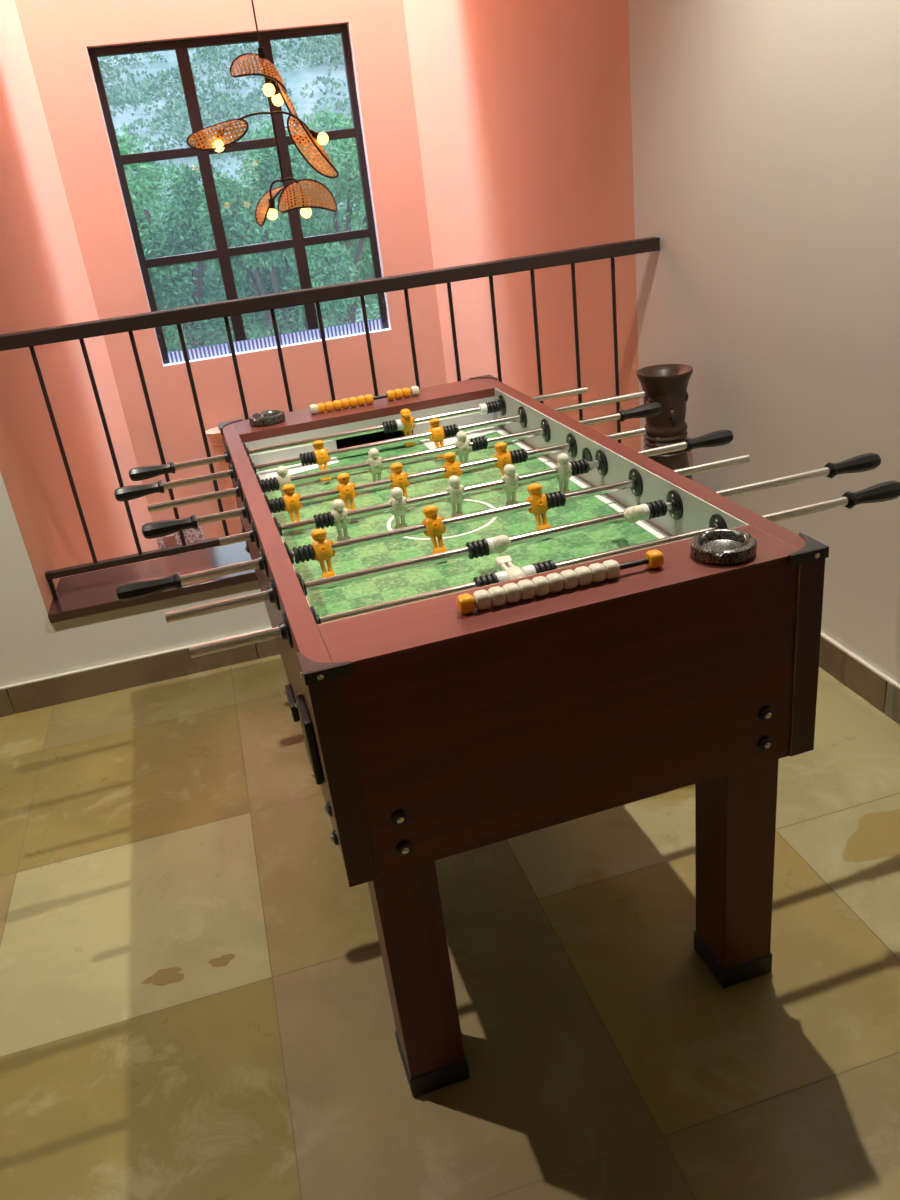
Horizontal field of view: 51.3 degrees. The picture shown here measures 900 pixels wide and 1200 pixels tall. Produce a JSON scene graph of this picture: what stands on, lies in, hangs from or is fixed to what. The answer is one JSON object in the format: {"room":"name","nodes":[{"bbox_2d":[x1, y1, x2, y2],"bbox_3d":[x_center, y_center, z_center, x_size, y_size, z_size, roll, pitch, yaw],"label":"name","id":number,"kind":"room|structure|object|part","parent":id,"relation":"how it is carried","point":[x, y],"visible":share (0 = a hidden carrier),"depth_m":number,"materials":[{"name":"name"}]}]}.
{"room":"game room","nodes":[
{"label":"game room","id":0,"kind":"room"},
{"bbox_2d":[0,0,161,613],"bbox_3d":[-1.957,-2.065,3.619,0.375,9.100,3.374,-13,26,-11],"label":"wall","id":1,"kind":"structure","parent":0,"point":[44,282],"depth_m":3.91,"materials":[{"name":"paint"}]},
{"bbox_2d":[0,472,271,707],"bbox_3d":[-1.355,0.147,3.013,4.447,5.500,0.290,-13,26,-11],"label":"wall","id":2,"kind":"structure","parent":0,"point":[143,629],"depth_m":2.91,"materials":[{"name":"beige paint"}]},
{"bbox_2d":[0,627,279,716],"bbox_3d":[-1.306,0.297,2.922,4.423,0.096,0.012,-13,26,-11],"label":"baseboard","id":3,"kind":"structure","parent":2,"relation":"attached to","point":[177,662],"depth_m":2.97,"materials":[{"name":"stone"}]},
{"bbox_2d":[48,541,257,622],"bbox_3d":[-0.249,-0.224,3.181,2.105,0.029,0.310,-13,26,-11],"label":"ledge","id":4,"kind":"object","parent":2,"relation":"on","point":[90,593],"visible":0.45,"depth_m":3.01,"materials":[{"name":"brown wood"}]},
{"bbox_2d":[0,237,659,597],"bbox_3d":[-0.292,-0.591,2.992,2.102,0.799,0.048,-13,26,-11],"label":"railing","id":5,"kind":"object","parent":4,"relation":"on","point":[129,323],"visible":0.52,"depth_m":2.87,"materials":[{"name":"black metal"}]},
{"bbox_3d":[-0.256,-0.299,3.130,2.102,0.022,0.024,-13,26,-11],"label":"rail","id":6,"kind":"part","parent":5,"relation":"part of","materials":[{"name":"black metal"}]},
{"bbox_3d":[-0.335,-0.932,2.832,2.102,0.040,0.048,-13,26,-11],"label":"rail","id":7,"kind":"part","parent":5,"relation":"part of","materials":[{"name":"black metal"}]},
{"bbox_2d":[14,0,446,548],"bbox_3d":[-1.229,-2.922,5.245,2.022,9.100,0.230,-13,26,-11],"label":"wall","id":8,"kind":"structure","parent":0,"point":[57,34],"depth_m":5.46,"materials":[{"name":"paint"}]},
{"bbox_2d":[157,525,203,557],"bbox_3d":[-1.705,-0.144,6.159,0.283,0.740,0.027,-13,26,-11],"label":"patterned panel","id":9,"kind":"object","parent":8,"relation":"attached to","point":[191,535],"visible":0.12,"depth_m":6.03,"materials":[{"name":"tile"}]},
{"bbox_2d":[205,427,225,462],"bbox_3d":[-1.415,-0.960,5.806,0.164,0.199,0.181,-13,26,-11],"label":"wall lamp","id":10,"kind":"object","parent":8,"relation":"attached to","point":[214,434],"visible":0.48,"depth_m":5.75,"materials":[{"name":"brown"}]},
{"bbox_2d":[86,22,390,365],"bbox_3d":[-1.171,-2.347,5.510,1.413,1.672,0.224,-13,26,-11],"label":"window reveal","id":11,"kind":"structure","parent":8,"relation":"in","point":[347,24],"depth_m":5.57,"materials":[{"name":"white"}]},
{"bbox_2d":[88,25,388,363],"bbox_3d":[-1.159,-2.331,5.473,1.405,1.664,0.057,-13,26,-11],"label":"window","id":12,"kind":"structure","parent":11,"relation":"in","point":[298,242],"depth_m":5.45,"materials":[{"name":"black"}]},
{"bbox_2d":[0,654,899,1199],"bbox_3d":[-0.657,1.306,0.863,4.447,0.120,4.774,-13,26,-11],"label":"floor","id":13,"kind":"structure","parent":0,"point":[195,1002],"depth_m":1.77,"materials":[{"name":"tile"}]},
{"bbox_2d":[114,374,899,1097],"bbox_3d":[0.064,0.088,2.087,1.422,0.871,1.540,-13,26,-13],"label":"foosball table","id":14,"kind":"object","parent":13,"relation":"on","point":[493,617],"visible":1,"depth_m":1.43,"materials":[{"name":"brown wood"}]},
{"bbox_3d":[-0.566,-0.306,2.542,0.041,0.337,0.003,-13,26,-13],"label":"corner trim","id":15,"kind":"part","parent":14,"relation":"part of","materials":[{"name":"brown wood"}]},
{"bbox_2d":[249,410,284,426],"bbox_3d":[-0.472,-0.469,2.417,0.093,0.021,0.093,-13,26,-13],"label":"ashtray","id":16,"kind":"object","parent":14,"relation":"on","point":[268,417],"visible":1,"depth_m":2.39,"materials":[{"name":"stone"}]},
{"bbox_3d":[-0.373,-0.179,1.826,0.035,0.022,1.464,-13,26,-13],"label":"rail","id":17,"kind":"part","parent":14,"relation":"part of","materials":[{"name":"brown wood"}]},
{"bbox_3d":[-0.354,-0.023,1.899,0.035,0.324,1.464,-13,26,-13],"label":"panel","id":18,"kind":"part","parent":14,"relation":"part of","materials":[{"name":"brown wood"}]},
{"bbox_3d":[-0.297,0.194,1.764,0.012,0.035,0.090,-13,26,-13],"label":"plate","id":19,"kind":"part","parent":14,"relation":"part of","materials":[{"name":"black plastic"}]},
{"bbox_3d":[-0.380,-0.328,2.348,0.207,0.001,0.118,-13,26,-13],"label":"white corner panel","id":20,"kind":"part","parent":14,"relation":"part of","materials":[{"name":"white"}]},
{"bbox_3d":[-0.207,0.205,1.384,0.012,0.107,0.090,-13,26,-13],"label":"plate","id":21,"kind":"part","parent":14,"relation":"part of","materials":[{"name":"black plastic"}]},
{"bbox_3d":[-0.141,0.248,1.252,0.041,0.337,0.003,-13,26,-13],"label":"corner trim","id":22,"kind":"part","parent":14,"relation":"part of","materials":[{"name":"brown wood"}]},
{"bbox_3d":[-0.224,-0.506,2.481,0.680,0.022,0.152,-13,26,-13],"label":"rail","id":23,"kind":"part","parent":14,"relation":"part of","materials":[{"name":"brown wood"}]},
{"bbox_3d":[-0.156,-0.440,2.382,1.096,0.016,0.016,-13,26,-13],"label":"rod","id":24,"kind":"part","parent":14,"relation":"part of","materials":[{"name":"silver metal"}]},
{"bbox_3d":[-0.113,-0.317,2.108,1.110,0.016,0.016,-13,26,-13],"label":"rod","id":25,"kind":"part","parent":14,"relation":"part of","materials":[{"name":"silver metal"}]},
{"bbox_3d":[-0.223,-0.524,2.471,0.282,0.016,0.009,-13,26,-13],"label":"score rail","id":26,"kind":"part","parent":14,"relation":"part of","materials":[{"name":"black plastic"}]},
{"bbox_3d":[-0.084,-0.390,2.257,1.216,0.016,0.016,-13,26,-13],"label":"rod","id":27,"kind":"part","parent":14,"relation":"part of","materials":[{"name":"silver metal"}]},
{"bbox_3d":[-0.064,0.522,1.491,0.095,0.616,0.099,-13,26,-13],"label":"leg","id":28,"kind":"part","parent":14,"relation":"part of","materials":[{"name":"brown wood"}]},
{"bbox_3d":[-0.042,-0.266,1.982,1.001,0.016,0.016,-13,26,-13],"label":"rod","id":29,"kind":"part","parent":14,"relation":"part of","materials":[{"name":"silver metal"}]},
{"bbox_3d":[0.038,-0.217,1.857,0.985,0.016,0.016,-13,26,-13],"label":"rod","id":30,"kind":"part","parent":14,"relation":"part of","materials":[{"name":"silver metal"}]},
{"bbox_3d":[0.026,-0.423,2.441,0.195,0.001,0.118,-13,26,-13],"label":"white corner panel","id":31,"kind":"part","parent":14,"relation":"part of","materials":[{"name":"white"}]},
{"bbox_3d":[0.057,-0.155,1.719,1.111,0.016,0.016,-13,26,-13],"label":"rod","id":32,"kind":"part","parent":14,"relation":"part of","materials":[{"name":"silver metal"}]},
{"bbox_3d":[0.132,-0.106,1.595,1.211,0.016,0.016,-13,26,-13],"label":"rod","id":33,"kind":"part","parent":14,"relation":"part of","materials":[{"name":"silver metal"}]},
{"bbox_3d":[0.154,-0.047,1.465,1.109,0.016,0.016,-13,26,-13],"label":"rod","id":34,"kind":"part","parent":14,"relation":"part of","materials":[{"name":"silver metal"}]},
{"bbox_3d":[0.160,-0.006,1.317,0.680,0.022,0.130,-13,26,-13],"label":"rail","id":35,"kind":"part","parent":14,"relation":"part of","materials":[{"name":"brown wood"}]},
{"bbox_3d":[0.157,-0.023,1.307,0.291,0.016,0.009,-13,26,-13],"label":"score rail","id":36,"kind":"part","parent":14,"relation":"part of","materials":[{"name":"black plastic"}]},
{"bbox_3d":[0.193,0.160,1.343,0.678,0.344,0.030,-13,26,-13],"label":"panel","id":37,"kind":"part","parent":14,"relation":"part of","materials":[{"name":"brown wood"}]},
{"bbox_3d":[0.306,-0.338,1.982,0.035,0.022,1.464,-13,26,-13],"label":"rail","id":38,"kind":"part","parent":14,"relation":"part of","materials":[{"name":"brown wood"}]},
{"bbox_2d":[690,529,756,564],"bbox_3d":[0.394,-0.077,1.354,0.093,0.021,0.093,-13,26,-13],"label":"ashtray","id":39,"kind":"object","parent":14,"relation":"on","point":[715,546],"visible":1,"depth_m":1.35,"materials":[{"name":"stone"}]},
{"bbox_3d":[0.491,0.393,1.618,0.095,0.616,0.099,-13,26,-13],"label":"leg","id":40,"kind":"part","parent":14,"relation":"part of","materials":[{"name":"brown wood"}]},
{"bbox_3d":[0.537,0.090,1.407,0.041,0.337,0.003,-13,26,-13],"label":"corner trim","id":41,"kind":"part","parent":14,"relation":"part of","materials":[{"name":"brown wood"}]},
{"bbox_2d":[636,364,692,479],"bbox_3d":[0.704,-0.375,3.047,0.176,0.744,0.176,-13,26,-11],"label":"vase","id":42,"kind":"object","parent":13,"relation":"on","point":[666,385],"visible":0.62,"depth_m":2.91,"materials":[{"name":"ceramic"}]},
{"bbox_2d":[403,0,899,683],"bbox_3d":[0.890,-1.642,1.961,0.200,9.100,8.150,-13,26,-11],"label":"wall","id":43,"kind":"structure","parent":0,"point":[766,133],"depth_m":2.75,"materials":[{"name":"beige paint"}]},
{"bbox_2d":[819,632,899,724],"bbox_3d":[1.452,0.732,1.255,0.012,0.101,4.764,-13,26,-11],"label":"baseboard","id":44,"kind":"structure","parent":43,"relation":"attached to","point":[881,691],"depth_m":2.46,"materials":[{"name":"stone"}]},
{"bbox_3d":[-1.243,-1.771,0.385,4.847,0.150,7.000,-13,26,-11],"label":"ceiling","id":45,"kind":"structure","parent":0,"visible":0},
{"bbox_2d":[186,0,338,226],"bbox_3d":[-0.838,-2.355,3.660,0.604,1.664,0.266,-13,26,-11],"label":"chandelier","id":46,"kind":"object","parent":45,"relation":"hanging from","point":[269,89],"visible":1,"depth_m":3.89,"materials":[{"name":"orange wicker"}]},
{"bbox_3d":[-0.936,-1.875,3.779,0.250,0.099,0.084,-13,26,-11],"label":"lamp shade","id":47,"kind":"part","parent":46,"relation":"part of","materials":[{"name":"brown wicker"}]},
{"bbox_3d":[-0.933,-1.830,3.772,0.048,0.048,0.047,-13,26,-11],"label":"bulb","id":48,"kind":"part","parent":46,"relation":"part of","materials":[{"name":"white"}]},
{"bbox_3d":[-0.832,-1.945,3.813,0.227,0.063,0.023,-17,27,-20],"label":"arm","id":49,"kind":"part","parent":46,"relation":"part of","materials":[{"name":"black metal"}]},
{"bbox_3d":[-0.812,-2.645,3.529,0.006,0.991,0.006,-3,25,9],"label":"cord","id":50,"kind":"part","parent":46,"relation":"part of","materials":[{"name":"black metal"}]},
{"bbox_3d":[-0.761,-2.109,3.748,0.217,0.150,0.148,-19,28,-24],"label":"lamp shade","id":51,"kind":"part","parent":46,"relation":"part of","materials":[{"name":"brown wicker"}]},
{"bbox_2d":[264,73,271,83],"bbox_3d":[-0.730,-2.084,3.753,0.025,0.044,0.036,-5,25,5],"label":"socket","id":52,"kind":"object","parent":46,"relation":"attached to","point":[267,80],"depth_m":3.74,"materials":[{"name":"black metal"}]},
{"bbox_3d":[-0.770,-1.690,4.026,0.134,0.137,0.157,-13,26,-11],"label":"lamp shade","id":53,"kind":"part","parent":46,"relation":"part of","materials":[{"name":"brown wicker"}]},
{"bbox_3d":[-0.726,-2.046,3.758,0.048,0.048,0.047,-13,26,-11],"label":"bulb","id":54,"kind":"part","parent":46,"relation":"part of","materials":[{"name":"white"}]},
{"bbox_2d":[268,199,274,208],"bbox_3d":[-0.755,-1.676,3.966,0.031,0.041,0.026,-13,26,-11],"label":"socket","id":55,"kind":"object","parent":46,"relation":"attached to","point":[271,205],"depth_m":3.95,"materials":[{"name":"black metal"}]},
{"bbox_3d":[-0.756,-1.640,3.981,0.048,0.048,0.047,-13,26,-11],"label":"bulb","id":56,"kind":"part","parent":46,"relation":"part of","materials":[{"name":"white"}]},
{"bbox_3d":[-0.727,-1.963,3.850,0.010,0.463,0.010,-13,26,-11],"label":"stem","id":57,"kind":"part","parent":46,"relation":"part of","materials":[{"name":"black metal"}]},
{"bbox_2d":[272,83,278,95],"bbox_3d":[-0.722,-2.099,3.852,0.025,0.044,0.035,8,29,29],"label":"socket","id":58,"kind":"object","parent":46,"relation":"attached to","point":[276,85],"depth_m":3.85,"materials":[{"name":"black metal"}]},
{"bbox_3d":[-0.730,-1.728,3.951,0.069,0.080,0.009,-13,26,-11],"label":"arm","id":59,"kind":"part","parent":46,"relation":"part of","materials":[{"name":"black metal"}]},
{"bbox_3d":[-0.713,-2.070,3.876,0.048,0.048,0.047,-13,26,-11],"label":"bulb","id":60,"kind":"part","parent":46,"relation":"part of","materials":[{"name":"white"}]},
{"bbox_3d":[-0.675,-2.071,3.914,0.050,0.166,0.106,1,26,17],"label":"lamp shade","id":61,"kind":"part","parent":46,"relation":"part of","materials":[{"name":"brown wicker"}]},
{"bbox_3d":[-0.654,-1.972,3.865,0.148,0.091,0.011,-11,25,-9],"label":"arm","id":62,"kind":"part","parent":46,"relation":"part of","materials":[{"name":"black metal"}]},
{"bbox_3d":[-0.663,-1.740,3.966,0.076,0.093,0.009,-13,26,-11],"label":"arm","id":63,"kind":"part","parent":46,"relation":"part of","materials":[{"name":"black metal"}]},
{"bbox_3d":[-0.617,-1.662,4.014,0.048,0.048,0.047,-13,26,-11],"label":"bulb","id":64,"kind":"part","parent":46,"relation":"part of","materials":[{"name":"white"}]},
{"bbox_3d":[-0.603,-1.698,3.950,0.243,0.136,0.142,-13,26,-11],"label":"lamp shade","id":65,"kind":"part","parent":46,"relation":"part of","materials":[{"name":"brown wicker"}]},
{"bbox_3d":[-0.572,-1.909,3.946,0.166,0.252,0.116,-19,28,-24],"label":"lamp shade","id":66,"kind":"part","parent":46,"relation":"part of","materials":[{"name":"brown wicker"}]},
{"bbox_2d":[309,130,318,138],"bbox_3d":[-0.566,-1.937,3.899,0.046,0.041,0.026,-5,25,5],"label":"socket","id":67,"kind":"object","parent":46,"relation":"attached to","point":[315,135],"depth_m":3.89,"materials":[{"name":"black metal"}]},
{"bbox_3d":[-0.530,-1.923,3.904,0.048,0.048,0.047,-13,26,-11],"label":"bulb","id":68,"kind":"part","parent":46,"relation":"part of","materials":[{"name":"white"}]},
{"label":"outside","id":69,"kind":"structure","parent":0,"visible":0},
{"bbox_2d":[98,35,379,343],"bbox_3d":[-5.593,-23.136,40.588,75.000,18.168,80.000,-13,26,-11],"label":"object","id":70,"kind":"structure","parent":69,"point":[296,79],"depth_m":42.52,"materials":[{"name":"white"}]},
{"bbox_2d":[114,123,162,241],"bbox_3d":[-3.496,-2.216,9.459,2.002,4.724,1.760,14,33,38],"label":"tree","id":71,"kind":"object","parent":70,"relation":"on","point":[122,138],"visible":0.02,"depth_m":8.66,"materials":[{"name":"green plant"}]},
{"bbox_2d":[130,163,223,351],"bbox_3d":[-4.841,-4.941,15.869,1.925,4.542,1.692,2,26,18],"label":"tree","id":72,"kind":"object","parent":70,"relation":"on","point":[141,220],"visible":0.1,"depth_m":15.25,"materials":[{"name":"green plant"}]},
{"bbox_2d":[120,146,251,350],"bbox_3d":[-3.217,-3.267,11.951,1.550,4.694,1.727,7,29,28],"label":"tree","id":73,"kind":"object","parent":70,"relation":"on","point":[179,224],"visible":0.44,"depth_m":11.13,"materials":[{"name":"green plant"}]},
{"bbox_2d":[98,34,372,308],"bbox_3d":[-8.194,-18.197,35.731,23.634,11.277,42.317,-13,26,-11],"label":"tree","id":74,"kind":"object","parent":70,"relation":"on","point":[211,111],"visible":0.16,"depth_m":41.15,"materials":[{"name":"green plant"}]},
{"bbox_2d":[190,180,280,336],"bbox_3d":[-3.003,-4.028,14.382,1.660,4.510,1.489,-2,26,11],"label":"tree","id":75,"kind":"object","parent":70,"relation":"on","point":[218,279],"visible":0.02,"depth_m":13.66,"materials":[{"name":"green plant"}]},
{"bbox_2d":[191,147,360,339],"bbox_3d":[-1.606,-2.373,9.814,1.459,4.418,1.626,-15,26,-15],"label":"tree","id":76,"kind":"object","parent":70,"relation":"on","point":[262,273],"visible":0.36,"depth_m":9.06,"materials":[{"name":"green plant"}]},
{"bbox_2d":[254,147,337,316],"bbox_3d":[-2.475,-5.557,16.598,1.727,4.694,1.550,-24,30,-32],"label":"tree","id":77,"kind":"object","parent":70,"relation":"on","point":[317,210],"visible":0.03,"depth_m":15.82,"materials":[{"name":"green plant"}]},
{"bbox_2d":[235,103,379,326],"bbox_3d":[-1.506,-3.749,12.519,2.156,5.088,1.895,-12,26,-11],"label":"tree","id":78,"kind":"object","parent":70,"relation":"on","point":[346,182],"visible":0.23,"depth_m":11.68,"materials":[{"name":"green plant"}]},
{"bbox_2d":[332,145,379,319],"bbox_3d":[-0.903,-4.583,14.694,1.827,4.906,2.079,-18,27,-22],"label":"tree","id":79,"kind":"object","parent":70,"relation":"on","point":[370,274],"visible":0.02,"depth_m":14.28,"materials":[{"name":"green plant"}]}
]}

